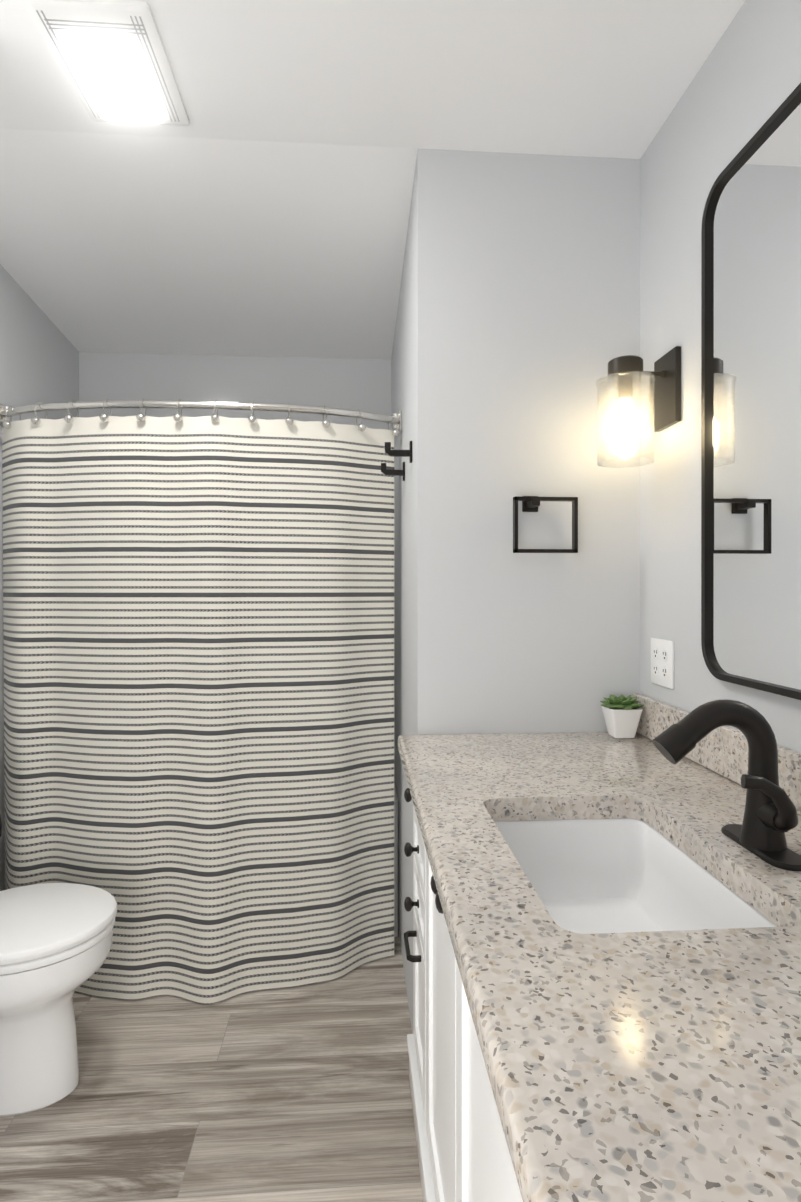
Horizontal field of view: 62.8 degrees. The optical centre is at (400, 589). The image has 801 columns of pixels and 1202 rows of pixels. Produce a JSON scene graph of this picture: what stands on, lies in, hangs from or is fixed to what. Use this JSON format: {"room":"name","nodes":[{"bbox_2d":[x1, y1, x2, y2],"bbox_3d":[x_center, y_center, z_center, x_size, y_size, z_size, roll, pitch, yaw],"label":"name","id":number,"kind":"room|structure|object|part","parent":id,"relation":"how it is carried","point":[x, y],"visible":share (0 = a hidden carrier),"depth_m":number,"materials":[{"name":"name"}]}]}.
{"room":"bathroom","nodes":[
{"label":"bathroom","id":0,"kind":"room"},
{"bbox_2d":[0,264,78,890],"bbox_3d":[-1.319,0.011,1.048,0.100,2.540,3.800,0,0,-4],"label":"wall","id":1,"kind":"structure","parent":0,"point":[39,356],"depth_m":2.38,"materials":[{"name":"grey paint"}]},
{"bbox_2d":[0,129,416,359],"bbox_3d":[-0.379,-1.140,2.356,2.160,0.241,1.320,0,0,-4],"label":"ceiling","id":2,"kind":"structure","parent":0,"point":[119,243],"depth_m":2.10,"materials":[{"name":"white paint"}]},
{"bbox_2d":[0,929,422,1201],"bbox_3d":[-0.291,1.306,1.122,2.160,0.050,3.800,0,0,-4],"label":"floor","id":3,"kind":"structure","parent":0,"point":[302,1093],"depth_m":1.62,"materials":[{"name":"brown wood"}]},
{"bbox_2d":[0,816,116,1115],"bbox_3d":[-1.021,0.890,1.671,0.563,0.780,0.426,0,0,-4],"label":"toilet","id":4,"kind":"object","parent":3,"relation":"on","point":[56,940],"visible":1,"depth_m":1.61,"materials":[{"name":"white ceramic"}]},
{"bbox_2d":[394,782,397,936],"bbox_3d":[-0.700,1.029,2.629,1.350,0.500,0.526,0,0,-4],"label":"bathtub","id":5,"kind":"object","parent":3,"relation":"on","point":[395,865],"visible":0.08,"depth_m":2.42,"materials":[{"name":"white plastic"}]},
{"bbox_2d":[401,757,521,1201],"bbox_3d":[0.392,0.853,0.732,0.647,0.857,2.028,0,0,-4],"label":"bathroom vanity","id":6,"kind":"object","parent":3,"relation":"on","point":[463,1157],"depth_m":1.18,"materials":[{"name":"white painted wood"},{"name":"granite"},{"name":"black bronze"}]},
{"bbox_2d":[398,732,800,1201],"bbox_3d":[0.390,0.402,0.727,0.652,0.042,2.038,0,0,-4],"label":"countertop","id":7,"kind":"structure","parent":6,"relation":"on","point":[639,1065],"depth_m":0.61,"materials":[{"name":"beige stone"}]},
{"bbox_2d":[600,695,643,737],"bbox_3d":[0.571,0.327,1.697,0.109,0.105,0.108,0,0,-4],"label":"plant","id":8,"kind":"object","parent":7,"relation":"on","point":[622,714],"visible":1,"depth_m":1.67,"materials":[{"name":"white ceramic"}]},
{"bbox_2d":[490,809,793,932],"bbox_3d":[0.312,0.490,0.968,0.360,0.158,0.530,0,0,-4],"label":"sink","id":9,"kind":"object","parent":7,"relation":"in","point":[593,870],"depth_m":1.17,"materials":[{"name":"white ceramic"}]},
{"bbox_2d":[646,697,800,872],"bbox_3d":[0.468,0.271,0.961,0.196,0.219,0.164,0,0,-4],"label":"faucet","id":10,"kind":"object","parent":7,"relation":"on","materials":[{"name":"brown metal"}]},
{"bbox_2d":[79,352,390,429],"bbox_3d":[-0.422,0.009,2.966,2.160,2.540,0.100,0,0,-4],"label":"wall","id":11,"kind":"structure","parent":0,"point":[364,385],"depth_m":2.89,"materials":[{"name":"grey paint"}]},
{"bbox_2d":[0,0,744,158],"bbox_3d":[-0.244,-1.209,0.461,2.160,0.100,2.481,0,0,-4],"label":"ceiling","id":12,"kind":"structure","parent":0,"point":[602,78],"depth_m":1.47,"materials":[{"name":"white paint"}]},
{"bbox_2d":[26,0,188,125],"bbox_3d":[-0.627,-1.146,1.451,0.236,0.026,0.336,0,0,-4],"label":"ceiling light","id":13,"kind":"object","parent":12,"relation":"in","point":[112,57],"visible":1,"depth_m":1.40,"materials":[{"name":"white plastic"}]},
{"bbox_2d":[391,149,639,1033],"bbox_3d":[0.302,0.009,2.355,0.602,2.540,1.220,0,0,-4],"label":"wall","id":14,"kind":"structure","parent":0,"point":[517,328],"depth_m":1.75,"materials":[{"name":"grey paint"}]},
{"bbox_2d":[0,398,401,1003],"bbox_3d":[-0.666,0.324,2.150,1.357,1.899,0.283,0,0,-4],"label":"shower curtain","id":15,"kind":"object","parent":14,"relation":"attached to","point":[198,622],"visible":0.98,"depth_m":2.10,"materials":[{"name":"white fabric"}]},
{"bbox_3d":[-0.668,-0.577,2.177,1.357,0.096,0.228,0,0,-4],"label":"rod","id":16,"kind":"part","parent":15,"relation":"part of","materials":[{"name":"silver metal"}]},
{"bbox_2d":[381,462,404,480],"bbox_3d":[-0.025,-0.388,2.151,0.079,0.060,0.022,0,0,-4],"label":"robe hook","id":17,"kind":"object","parent":14,"relation":"attached to","point":[384,471],"visible":1,"depth_m":2.15,"materials":[{"name":"brown metal"}]},
{"bbox_2d":[385,441,411,462],"bbox_3d":[-0.006,-0.395,1.882,0.079,0.060,0.022,0,0,-4],"label":"robe hook","id":18,"kind":"object","parent":14,"relation":"attached to","point":[397,453],"visible":1,"depth_m":1.88,"materials":[{"name":"brown metal"}]},
{"bbox_2d":[513,496,577,552],"bbox_3d":[0.374,-0.172,1.718,0.166,0.153,0.060,0,0,-4],"label":"towel ring","id":19,"kind":"object","parent":14,"relation":"attached to","point":[530,503],"visible":1,"depth_m":1.69,"materials":[{"name":"brown metal"}]},
{"bbox_2d":[632,693,800,768],"bbox_3d":[0.706,0.331,0.749,0.019,0.099,2.038,0,0,-4],"label":"backsplash","id":20,"kind":"structure","parent":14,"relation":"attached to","point":[795,757],"depth_m":1.69,"materials":[{"name":"beige stone"}]},
{"bbox_2d":[640,0,800,752],"bbox_3d":[0.736,0.011,1.193,0.100,2.540,3.800,0,0,-4],"label":"wall","id":21,"kind":"structure","parent":0,"point":[745,83],"depth_m":1.51,"materials":[{"name":"grey paint"}]},
{"bbox_2d":[596,346,680,467],"bbox_3d":[0.567,-0.440,1.592,0.181,0.266,0.138,0,0,-4],"label":"sconce","id":22,"kind":"object","parent":21,"relation":"attached to","point":[626,376],"visible":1,"depth_m":1.57,"materials":[{"name":"glass"}]},
{"bbox_2d":[651,638,673,688],"bbox_3d":[0.650,0.182,1.634,0.008,0.116,0.116,0,0,-4],"label":"electrical outlet","id":23,"kind":"object","parent":21,"relation":"attached to","point":[662,662],"visible":1,"depth_m":1.62,"materials":[{"name":"white plastic"}]},
{"bbox_2d":[701,83,800,699],"bbox_3d":[0.691,-0.332,0.962,0.022,1.035,0.905,0,0,-4],"label":"mirror","id":24,"kind":"object","parent":21,"relation":"attached to","point":[751,430],"visible":0.98,"depth_m":1.24,"materials":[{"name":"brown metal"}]}
]}

